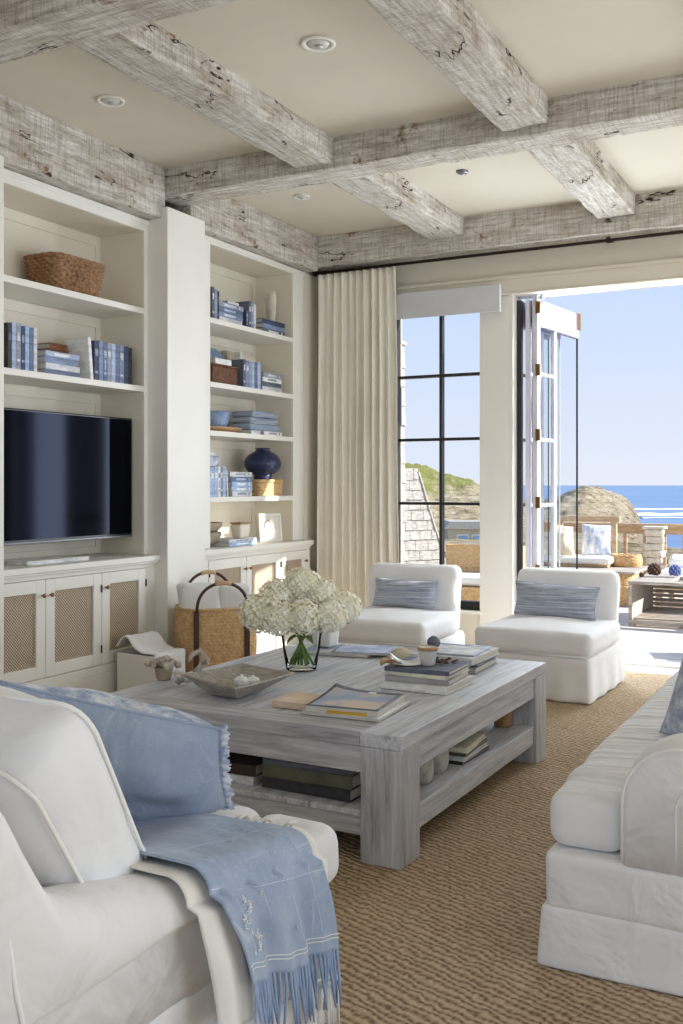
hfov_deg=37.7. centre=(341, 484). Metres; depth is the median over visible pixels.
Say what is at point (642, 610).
coffee table
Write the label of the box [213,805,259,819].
seat cushion
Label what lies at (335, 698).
picture
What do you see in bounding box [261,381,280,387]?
book
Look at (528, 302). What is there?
door
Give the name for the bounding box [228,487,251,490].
book
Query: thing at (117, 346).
book
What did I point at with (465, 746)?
book
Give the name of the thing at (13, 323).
book
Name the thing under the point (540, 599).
lumbar pillow
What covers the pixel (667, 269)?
trim
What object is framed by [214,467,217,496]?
book
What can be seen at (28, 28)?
ceiling beam
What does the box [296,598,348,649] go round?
hydrangea
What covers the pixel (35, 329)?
book
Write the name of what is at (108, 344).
book
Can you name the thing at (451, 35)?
ceiling beam
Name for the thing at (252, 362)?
book
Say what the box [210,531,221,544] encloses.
bowl
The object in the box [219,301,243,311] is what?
book
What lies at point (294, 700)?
book
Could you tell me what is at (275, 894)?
throw blanket
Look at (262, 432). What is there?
book
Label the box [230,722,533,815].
shelf
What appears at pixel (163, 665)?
potted plant
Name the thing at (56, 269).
wicker basket
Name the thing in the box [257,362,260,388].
book
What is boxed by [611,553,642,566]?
basket
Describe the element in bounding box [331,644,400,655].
magazine
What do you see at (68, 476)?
television
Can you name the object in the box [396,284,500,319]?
window shade
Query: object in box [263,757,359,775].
book
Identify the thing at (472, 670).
book
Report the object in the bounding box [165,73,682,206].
ceiling beam
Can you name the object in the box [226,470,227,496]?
book
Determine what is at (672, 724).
throw pillow
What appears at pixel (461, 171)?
sensor
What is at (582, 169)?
ceiling beam
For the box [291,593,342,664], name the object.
hydrangea
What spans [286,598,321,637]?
hydrangea
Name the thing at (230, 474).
book
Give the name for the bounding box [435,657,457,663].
beads
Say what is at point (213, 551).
countertop
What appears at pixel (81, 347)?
book
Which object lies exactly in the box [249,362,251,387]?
book
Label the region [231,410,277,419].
textile
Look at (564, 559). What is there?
seat cushion
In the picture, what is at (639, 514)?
breaking wave
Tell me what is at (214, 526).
bowl
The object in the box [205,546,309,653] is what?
base cabinet
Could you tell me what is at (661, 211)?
ceiling beam
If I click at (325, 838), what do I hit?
cushion
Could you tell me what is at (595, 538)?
pillow
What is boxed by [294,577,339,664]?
hydrangea
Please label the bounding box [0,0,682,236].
ceiling
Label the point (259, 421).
textile
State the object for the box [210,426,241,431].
tray
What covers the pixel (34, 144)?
ceiling beam
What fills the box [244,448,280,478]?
ginger jar
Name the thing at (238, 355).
book
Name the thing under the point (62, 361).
book
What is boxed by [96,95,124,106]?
recessed light
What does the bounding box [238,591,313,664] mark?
hydrangea
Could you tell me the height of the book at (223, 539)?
0.022 m
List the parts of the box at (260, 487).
lid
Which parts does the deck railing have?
under rail, rail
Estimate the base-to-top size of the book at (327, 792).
0.040 m
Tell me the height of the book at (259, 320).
0.032 m
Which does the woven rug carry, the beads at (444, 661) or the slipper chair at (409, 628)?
the slipper chair at (409, 628)
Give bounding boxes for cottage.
[445,520,479,539]
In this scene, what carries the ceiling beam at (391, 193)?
attached to the ceiling
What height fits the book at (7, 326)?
0.245 m
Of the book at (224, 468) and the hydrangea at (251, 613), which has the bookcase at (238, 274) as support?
the book at (224, 468)
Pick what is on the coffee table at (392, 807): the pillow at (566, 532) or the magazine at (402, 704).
the magazine at (402, 704)
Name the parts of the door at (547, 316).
rail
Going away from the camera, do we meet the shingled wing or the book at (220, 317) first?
the book at (220, 317)
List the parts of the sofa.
arm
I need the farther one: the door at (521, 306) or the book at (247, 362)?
the door at (521, 306)
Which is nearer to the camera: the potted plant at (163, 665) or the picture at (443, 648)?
the potted plant at (163, 665)
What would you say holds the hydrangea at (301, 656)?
in the glass vase at (295, 668)
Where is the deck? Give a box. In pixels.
[618,593,682,660]
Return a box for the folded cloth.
[115,631,184,680]
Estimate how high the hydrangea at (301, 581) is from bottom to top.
0.438 m
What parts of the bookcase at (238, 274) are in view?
panel, panel, shelf, shelf, shelf, shelf, panel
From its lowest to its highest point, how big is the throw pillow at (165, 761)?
0.372 m
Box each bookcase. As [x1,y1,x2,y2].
[4,168,149,559]
[205,235,304,548]
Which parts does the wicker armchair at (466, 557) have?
backrest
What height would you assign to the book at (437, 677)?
0.016 m
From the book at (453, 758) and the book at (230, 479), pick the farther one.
the book at (230, 479)
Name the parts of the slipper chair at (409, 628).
seat, backrest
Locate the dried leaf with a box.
[380,657,399,665]
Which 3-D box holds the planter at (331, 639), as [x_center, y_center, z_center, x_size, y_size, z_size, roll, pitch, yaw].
[-0.079,0.747,4.976,0.118,0.108,0.118,0,0,28]
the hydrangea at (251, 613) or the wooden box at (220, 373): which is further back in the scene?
the wooden box at (220, 373)
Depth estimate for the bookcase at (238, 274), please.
7.82 m
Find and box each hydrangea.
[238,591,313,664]
[257,577,309,664]
[259,599,309,662]
[283,566,320,664]
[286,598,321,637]
[289,588,361,664]
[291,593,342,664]
[293,598,302,664]
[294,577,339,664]
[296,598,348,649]
[298,639,307,665]
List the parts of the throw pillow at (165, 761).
panel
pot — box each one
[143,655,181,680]
[230,522,250,537]
[420,759,433,784]
[433,750,448,773]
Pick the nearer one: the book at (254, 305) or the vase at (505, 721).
the vase at (505, 721)
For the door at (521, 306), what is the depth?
7.49 m
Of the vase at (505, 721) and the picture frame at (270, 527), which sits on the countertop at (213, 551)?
the picture frame at (270, 527)
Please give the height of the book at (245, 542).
0.026 m
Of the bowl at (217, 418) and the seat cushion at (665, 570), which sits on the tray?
the bowl at (217, 418)
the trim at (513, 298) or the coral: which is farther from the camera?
the trim at (513, 298)
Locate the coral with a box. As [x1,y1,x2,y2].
[188,648,209,671]
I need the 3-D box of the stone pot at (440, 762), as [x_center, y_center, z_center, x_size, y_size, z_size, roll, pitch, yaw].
[0.336,1.017,3.783,0.137,0.123,0.138,0,0,28]
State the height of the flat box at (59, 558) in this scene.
0.022 m
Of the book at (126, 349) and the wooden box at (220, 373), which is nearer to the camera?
the book at (126, 349)
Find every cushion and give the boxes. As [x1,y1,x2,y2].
[0,686,142,887]
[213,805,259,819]
[259,814,338,882]
[461,572,479,586]
[544,554,613,564]
[550,776,623,851]
[564,671,678,783]
[661,567,682,581]
[669,554,682,567]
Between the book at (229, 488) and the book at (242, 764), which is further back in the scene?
the book at (229, 488)
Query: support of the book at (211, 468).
on the bookcase at (238, 274)
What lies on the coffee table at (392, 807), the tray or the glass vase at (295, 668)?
the glass vase at (295, 668)
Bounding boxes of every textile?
[210,452,219,466]
[230,417,278,425]
[230,423,278,431]
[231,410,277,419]
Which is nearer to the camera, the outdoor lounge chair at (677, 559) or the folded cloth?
the folded cloth
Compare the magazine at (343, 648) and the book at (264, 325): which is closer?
the magazine at (343, 648)
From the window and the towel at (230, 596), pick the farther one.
the window
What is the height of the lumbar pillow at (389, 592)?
0.187 m
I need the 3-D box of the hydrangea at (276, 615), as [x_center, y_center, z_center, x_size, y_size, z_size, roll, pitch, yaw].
[-0.246,0.643,4.347,0.189,0.305,0.269,0,0,28]
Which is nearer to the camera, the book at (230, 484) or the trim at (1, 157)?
the trim at (1, 157)
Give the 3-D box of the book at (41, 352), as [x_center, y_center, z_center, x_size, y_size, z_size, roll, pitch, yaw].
[-1.662,-0.732,5.699,0.198,0.030,0.267,0,0,28]
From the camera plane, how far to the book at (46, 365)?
5.62 m
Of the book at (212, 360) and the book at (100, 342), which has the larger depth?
the book at (212, 360)
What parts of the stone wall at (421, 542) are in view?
edge trim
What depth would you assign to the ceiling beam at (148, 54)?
4.75 m
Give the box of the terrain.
[405,463,682,567]
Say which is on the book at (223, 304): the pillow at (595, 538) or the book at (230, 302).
the book at (230, 302)
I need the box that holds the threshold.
[624,656,680,668]
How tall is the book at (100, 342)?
0.240 m
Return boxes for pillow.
[0,680,236,820]
[372,577,438,608]
[514,580,599,620]
[545,525,574,555]
[581,524,610,555]
[659,658,682,734]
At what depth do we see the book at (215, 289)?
6.97 m
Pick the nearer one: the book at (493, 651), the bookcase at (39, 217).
the book at (493, 651)
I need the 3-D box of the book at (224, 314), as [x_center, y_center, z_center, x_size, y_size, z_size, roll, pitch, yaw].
[-0.870,-1.206,7.184,0.181,0.034,0.304,0,0,29]
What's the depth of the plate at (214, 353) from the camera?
7.39 m
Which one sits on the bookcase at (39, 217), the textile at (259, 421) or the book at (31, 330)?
the book at (31, 330)
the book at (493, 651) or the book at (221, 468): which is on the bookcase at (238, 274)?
the book at (221, 468)
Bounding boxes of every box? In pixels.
[4,555,88,565]
[117,651,153,690]
[210,363,238,384]
[252,479,282,495]
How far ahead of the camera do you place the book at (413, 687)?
3.95 m
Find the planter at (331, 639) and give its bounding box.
[312,631,338,647]
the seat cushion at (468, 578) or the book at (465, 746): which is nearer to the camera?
the book at (465, 746)
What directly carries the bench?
on the deck
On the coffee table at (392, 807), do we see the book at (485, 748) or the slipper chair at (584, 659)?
the book at (485, 748)
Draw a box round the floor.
[624,664,678,674]
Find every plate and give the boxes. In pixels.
[210,348,223,358]
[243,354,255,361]
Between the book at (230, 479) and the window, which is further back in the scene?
the window
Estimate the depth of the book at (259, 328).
7.62 m
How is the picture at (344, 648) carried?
on the magazine at (343, 648)
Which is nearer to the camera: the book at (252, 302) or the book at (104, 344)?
the book at (104, 344)
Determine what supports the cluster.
on the coffee table at (392, 807)
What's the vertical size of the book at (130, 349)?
0.228 m
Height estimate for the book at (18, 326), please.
0.250 m
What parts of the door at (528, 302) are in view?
rail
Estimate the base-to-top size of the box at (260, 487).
0.125 m
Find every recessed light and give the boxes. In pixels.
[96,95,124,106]
[294,194,309,199]
[301,35,335,52]
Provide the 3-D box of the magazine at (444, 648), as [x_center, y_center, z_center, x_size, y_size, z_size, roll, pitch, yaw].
[0.514,0.742,4.515,0.264,0.005,0.284,0,0,25]
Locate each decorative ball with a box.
[427,636,439,646]
[647,563,661,575]
[668,564,681,575]
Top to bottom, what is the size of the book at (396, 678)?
0.022 m
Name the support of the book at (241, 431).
on the bookcase at (238, 274)
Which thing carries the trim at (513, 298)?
attached to the wall at (668, 246)
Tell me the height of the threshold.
0.018 m
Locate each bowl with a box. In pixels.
[183,663,293,698]
[210,411,229,426]
[210,522,221,532]
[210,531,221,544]
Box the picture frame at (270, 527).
[258,513,281,541]
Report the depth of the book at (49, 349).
5.78 m
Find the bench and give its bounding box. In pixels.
[525,561,647,605]
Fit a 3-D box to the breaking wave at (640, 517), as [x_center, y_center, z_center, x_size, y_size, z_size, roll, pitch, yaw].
[160.000,12.990,400.000,73.730,0.320,43.207,0,0,28]
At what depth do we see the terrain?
105.31 m
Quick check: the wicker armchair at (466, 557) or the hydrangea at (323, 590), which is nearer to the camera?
the hydrangea at (323, 590)
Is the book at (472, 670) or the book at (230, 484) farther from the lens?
the book at (230, 484)
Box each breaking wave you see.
[634,508,682,509]
[637,513,682,515]
[640,517,682,517]
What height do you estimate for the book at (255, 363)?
0.200 m
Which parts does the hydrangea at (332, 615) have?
stem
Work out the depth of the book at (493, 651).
4.38 m
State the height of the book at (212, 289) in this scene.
0.225 m
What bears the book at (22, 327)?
on the bookcase at (39, 217)
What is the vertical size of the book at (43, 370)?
0.030 m
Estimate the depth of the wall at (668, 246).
7.36 m
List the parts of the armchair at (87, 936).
arm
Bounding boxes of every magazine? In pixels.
[301,701,410,721]
[306,643,371,657]
[306,683,403,716]
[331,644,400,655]
[417,643,492,656]
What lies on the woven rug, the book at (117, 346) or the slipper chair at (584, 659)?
the slipper chair at (584, 659)
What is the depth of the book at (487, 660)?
4.37 m
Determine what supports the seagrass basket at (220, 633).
on the woven rug
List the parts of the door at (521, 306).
rail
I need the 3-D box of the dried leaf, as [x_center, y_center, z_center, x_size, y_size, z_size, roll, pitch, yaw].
[0.205,0.710,4.005,0.131,0.040,0.056,0,0,-41]
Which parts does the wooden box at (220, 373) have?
lid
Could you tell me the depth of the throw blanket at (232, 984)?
1.87 m
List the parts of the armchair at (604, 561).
seat frame, rail, post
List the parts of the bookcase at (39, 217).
panel, panel, shelf, shelf, panel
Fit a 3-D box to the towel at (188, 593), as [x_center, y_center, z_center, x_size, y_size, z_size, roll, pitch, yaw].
[-0.879,0.778,6.131,0.251,0.355,0.215,0,0,-19]
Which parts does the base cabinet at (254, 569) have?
door, cane panel, door, cane panel, door, cane panel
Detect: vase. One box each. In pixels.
[281,629,321,671]
[494,711,511,727]
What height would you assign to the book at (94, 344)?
0.235 m
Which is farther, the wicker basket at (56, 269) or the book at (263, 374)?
the book at (263, 374)
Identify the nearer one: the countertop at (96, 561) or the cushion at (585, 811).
the cushion at (585, 811)
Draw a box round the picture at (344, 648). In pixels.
[336,645,396,652]
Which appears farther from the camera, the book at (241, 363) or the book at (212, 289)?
the book at (241, 363)
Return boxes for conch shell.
[386,646,410,658]
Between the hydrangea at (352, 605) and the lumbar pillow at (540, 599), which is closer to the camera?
the hydrangea at (352, 605)
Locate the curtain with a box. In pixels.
[317,263,398,607]
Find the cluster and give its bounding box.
[173,670,190,684]
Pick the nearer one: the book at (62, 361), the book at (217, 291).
the book at (62, 361)
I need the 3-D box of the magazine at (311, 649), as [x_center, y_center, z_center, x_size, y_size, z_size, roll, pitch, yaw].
[0.000,0.809,4.912,0.364,0.010,0.304,0,0,19]
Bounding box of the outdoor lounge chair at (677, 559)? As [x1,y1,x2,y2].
[654,554,682,605]
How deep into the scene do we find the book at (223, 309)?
7.14 m
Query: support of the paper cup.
on the book at (441, 669)
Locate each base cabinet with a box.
[4,563,154,692]
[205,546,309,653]
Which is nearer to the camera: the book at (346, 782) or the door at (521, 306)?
the book at (346, 782)
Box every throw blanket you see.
[129,812,339,1023]
[134,812,341,1023]
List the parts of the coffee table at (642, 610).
panel, rail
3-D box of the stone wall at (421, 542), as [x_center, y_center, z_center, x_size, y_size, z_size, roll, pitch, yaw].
[0.637,0.740,11.353,1.924,1.860,0.144,0,0,-25]
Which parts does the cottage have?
pane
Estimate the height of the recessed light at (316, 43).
0.021 m
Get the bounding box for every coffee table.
[111,641,545,869]
[628,572,682,626]
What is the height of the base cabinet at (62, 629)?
0.778 m
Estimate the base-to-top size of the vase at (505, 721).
0.126 m
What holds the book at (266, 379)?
on the book at (263, 383)
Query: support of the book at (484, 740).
on the book at (453, 758)
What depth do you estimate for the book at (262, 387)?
7.62 m
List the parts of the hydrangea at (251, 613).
stem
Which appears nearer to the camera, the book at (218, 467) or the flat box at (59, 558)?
the flat box at (59, 558)
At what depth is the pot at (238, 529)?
7.20 m
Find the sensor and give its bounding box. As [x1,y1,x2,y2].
[456,169,467,174]
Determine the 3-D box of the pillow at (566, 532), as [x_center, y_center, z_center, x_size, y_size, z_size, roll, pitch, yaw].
[2.455,0.608,11.166,0.326,0.361,0.256,0,0,28]
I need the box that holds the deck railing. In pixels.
[544,522,682,567]
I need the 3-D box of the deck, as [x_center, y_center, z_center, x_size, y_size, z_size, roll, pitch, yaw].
[4.098,1.282,9.013,11.200,0.036,4.925,0,0,28]
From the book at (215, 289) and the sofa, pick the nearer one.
the sofa
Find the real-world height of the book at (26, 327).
0.245 m
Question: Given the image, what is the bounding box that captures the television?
[4,407,131,545]
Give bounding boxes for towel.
[176,582,219,608]
[219,583,250,608]
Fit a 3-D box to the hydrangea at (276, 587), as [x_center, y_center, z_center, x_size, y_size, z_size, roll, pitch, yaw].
[-0.271,0.601,4.412,0.216,0.388,0.183,0,0,28]
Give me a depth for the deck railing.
12.11 m
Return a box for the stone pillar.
[641,526,667,593]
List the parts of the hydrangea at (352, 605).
stem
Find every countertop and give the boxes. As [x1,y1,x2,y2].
[4,553,159,579]
[205,539,313,557]
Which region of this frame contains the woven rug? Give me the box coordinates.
[260,671,682,1023]
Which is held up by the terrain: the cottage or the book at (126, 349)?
the cottage
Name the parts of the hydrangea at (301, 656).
stem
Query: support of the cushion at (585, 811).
on the sofa
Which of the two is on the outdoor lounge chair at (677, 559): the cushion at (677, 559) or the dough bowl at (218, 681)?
the cushion at (677, 559)
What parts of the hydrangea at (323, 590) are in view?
stem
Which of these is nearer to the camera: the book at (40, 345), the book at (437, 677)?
the book at (437, 677)
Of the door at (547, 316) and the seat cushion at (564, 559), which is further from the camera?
the seat cushion at (564, 559)
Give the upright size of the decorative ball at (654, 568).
0.119 m
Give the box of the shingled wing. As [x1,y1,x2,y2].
[402,341,406,562]
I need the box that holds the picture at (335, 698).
[312,687,396,709]
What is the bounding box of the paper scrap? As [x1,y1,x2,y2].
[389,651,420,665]
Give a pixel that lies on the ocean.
(663, 497)
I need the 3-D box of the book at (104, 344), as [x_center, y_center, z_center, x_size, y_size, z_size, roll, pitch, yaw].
[-1.488,-0.732,6.003,0.184,0.232,0.034,0,0,28]
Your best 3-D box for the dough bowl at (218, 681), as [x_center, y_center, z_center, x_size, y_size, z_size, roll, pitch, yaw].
[-0.420,0.780,3.939,0.371,0.070,0.447,0,0,28]
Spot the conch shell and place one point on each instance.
(401, 652)
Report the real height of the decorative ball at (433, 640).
0.059 m
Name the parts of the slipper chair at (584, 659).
seat, backrest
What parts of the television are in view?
trim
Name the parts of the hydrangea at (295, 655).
stem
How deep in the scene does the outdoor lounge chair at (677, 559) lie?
10.78 m
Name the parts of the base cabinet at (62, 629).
cane panel, door, door, cane panel, door, cane panel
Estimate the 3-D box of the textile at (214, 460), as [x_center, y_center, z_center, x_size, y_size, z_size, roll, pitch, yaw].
[-0.954,-0.178,7.027,0.174,0.110,0.166,0,0,28]
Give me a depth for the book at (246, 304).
7.35 m
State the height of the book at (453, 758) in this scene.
0.018 m
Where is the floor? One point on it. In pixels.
(633, 668)
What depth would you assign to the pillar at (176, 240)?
6.28 m
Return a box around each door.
[517,300,549,578]
[526,299,560,567]
[532,299,580,568]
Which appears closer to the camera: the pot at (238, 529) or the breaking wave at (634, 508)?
the pot at (238, 529)
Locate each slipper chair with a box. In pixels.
[338,562,463,650]
[475,567,624,704]
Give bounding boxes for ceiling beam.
[0,0,236,64]
[0,94,164,219]
[72,22,332,167]
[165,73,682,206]
[165,198,317,272]
[317,188,682,271]
[332,172,463,239]
[365,0,547,131]
[528,141,635,218]
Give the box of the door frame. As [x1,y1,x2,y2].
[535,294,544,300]
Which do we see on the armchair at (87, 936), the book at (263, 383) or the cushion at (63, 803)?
the cushion at (63, 803)
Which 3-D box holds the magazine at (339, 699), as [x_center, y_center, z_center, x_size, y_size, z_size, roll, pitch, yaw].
[0.053,0.781,3.644,0.274,0.045,0.306,0,0,21]
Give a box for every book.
[4,322,11,367]
[9,322,15,368]
[16,323,20,368]
[21,326,24,369]
[25,326,28,370]
[29,327,33,370]
[31,327,36,371]
[37,342,67,350]
[37,348,68,353]
[37,350,78,360]
[37,356,77,366]
[37,362,79,372]
[37,368,78,376]
[63,337,93,378]
[91,340,98,379]
[97,340,102,380]
[103,343,106,380]
[107,343,110,381]
[111,344,115,381]
[116,345,119,382]
[120,345,123,382]
[124,346,128,383]
[129,348,131,384]
[210,287,214,317]
[210,358,231,365]
[210,467,213,496]
[210,541,256,546]
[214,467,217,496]
[215,289,216,318]
[216,537,256,542]
[217,291,218,318]
[218,467,219,496]
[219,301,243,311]
[219,306,242,316]
[219,311,242,321]
[219,316,241,324]
[220,467,222,496]
[222,301,238,305]
[222,350,234,359]
[223,467,225,496]
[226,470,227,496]
[227,752,263,776]
[228,472,251,476]
[228,477,251,481]
[228,482,251,486]
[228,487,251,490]
[228,491,251,496]
[228,773,262,785]
[231,359,245,386]
[235,301,250,326]
[235,352,242,359]
[237,430,260,433]
[242,310,248,326]
[246,360,248,386]
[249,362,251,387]
[251,301,253,327]
[252,362,253,387]
[254,305,255,328]
[254,362,256,388]
[256,318,284,327]
[256,323,283,331]
[256,327,284,335]
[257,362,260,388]
[261,372,281,379]
[261,377,281,383]
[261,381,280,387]
[261,386,281,392]
[261,431,281,435]
[262,776,360,801]
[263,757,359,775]
[263,764,360,789]
[272,692,320,709]
[381,675,473,694]
[384,656,469,675]
[385,666,469,679]
[385,671,468,685]
[409,647,499,665]
[448,731,486,753]
[449,738,487,756]
[449,741,488,761]
[449,746,489,764]
[468,657,497,673]
[470,656,494,667]
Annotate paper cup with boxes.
[417,645,437,665]
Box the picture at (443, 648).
[437,644,486,654]
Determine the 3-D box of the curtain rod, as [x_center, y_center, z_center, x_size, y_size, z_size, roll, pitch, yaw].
[2.354,-1.707,6.774,5.785,0.038,0.143,0,0,28]
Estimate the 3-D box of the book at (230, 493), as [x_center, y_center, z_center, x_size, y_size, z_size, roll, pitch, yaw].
[-0.804,0.065,7.307,0.191,0.036,0.256,0,0,28]
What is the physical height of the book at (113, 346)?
0.235 m
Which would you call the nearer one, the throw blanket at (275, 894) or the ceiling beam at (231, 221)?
the throw blanket at (275, 894)
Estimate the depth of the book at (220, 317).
7.14 m
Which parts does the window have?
sill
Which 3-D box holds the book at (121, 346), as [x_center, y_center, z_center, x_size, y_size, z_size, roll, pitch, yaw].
[-1.417,-0.733,6.135,0.181,0.235,0.040,0,0,28]
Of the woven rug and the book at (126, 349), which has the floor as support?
the woven rug
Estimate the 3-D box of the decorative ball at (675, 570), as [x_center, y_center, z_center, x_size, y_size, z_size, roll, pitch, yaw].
[3.112,0.794,9.329,0.121,0.110,0.124,0,0,28]
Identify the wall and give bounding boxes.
[303,273,317,638]
[308,234,682,644]
[404,468,445,564]
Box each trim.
[0,156,3,680]
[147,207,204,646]
[396,258,682,294]
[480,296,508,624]
[509,279,682,615]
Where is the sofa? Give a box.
[537,671,682,996]
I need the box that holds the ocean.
[523,485,682,548]
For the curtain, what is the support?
hanging from the curtain rod
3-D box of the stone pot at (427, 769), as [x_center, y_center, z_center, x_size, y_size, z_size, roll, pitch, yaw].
[0.272,1.021,3.642,0.123,0.116,0.124,0,0,28]
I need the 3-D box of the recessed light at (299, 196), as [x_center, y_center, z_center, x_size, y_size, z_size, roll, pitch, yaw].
[-0.271,-1.970,6.855,0.112,0.021,0.112,0,0,28]
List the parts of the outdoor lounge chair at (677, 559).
seat frame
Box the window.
[397,316,481,614]
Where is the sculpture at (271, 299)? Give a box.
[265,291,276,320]
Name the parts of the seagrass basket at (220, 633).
handle, handle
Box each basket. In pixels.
[23,251,104,296]
[174,570,256,672]
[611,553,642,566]
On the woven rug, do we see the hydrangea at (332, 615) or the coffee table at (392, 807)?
the coffee table at (392, 807)
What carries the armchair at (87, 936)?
on the woven rug
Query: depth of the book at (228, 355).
7.53 m
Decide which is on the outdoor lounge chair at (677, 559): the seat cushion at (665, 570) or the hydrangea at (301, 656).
the seat cushion at (665, 570)
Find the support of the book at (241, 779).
on the coffee table at (392, 807)
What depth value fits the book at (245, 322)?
7.31 m
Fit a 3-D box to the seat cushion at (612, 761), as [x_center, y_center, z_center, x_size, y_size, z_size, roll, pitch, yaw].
[1.480,0.870,3.544,0.858,0.175,2.137,0,0,28]
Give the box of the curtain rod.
[312,230,682,275]
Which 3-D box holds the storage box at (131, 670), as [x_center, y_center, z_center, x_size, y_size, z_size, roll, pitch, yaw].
[-1.124,1.115,5.876,0.300,0.270,0.240,0,0,34]
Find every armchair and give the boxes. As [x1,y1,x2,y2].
[0,686,338,1023]
[445,544,525,600]
[544,515,620,567]
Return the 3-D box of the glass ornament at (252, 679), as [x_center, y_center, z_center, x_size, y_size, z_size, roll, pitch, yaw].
[-0.351,0.775,3.961,0.059,0.047,0.040,0,0,-1]
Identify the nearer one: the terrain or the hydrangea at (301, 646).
the hydrangea at (301, 646)
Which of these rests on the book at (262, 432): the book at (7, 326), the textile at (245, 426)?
the textile at (245, 426)
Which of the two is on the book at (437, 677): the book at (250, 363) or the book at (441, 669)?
the book at (441, 669)
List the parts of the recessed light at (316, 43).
bulb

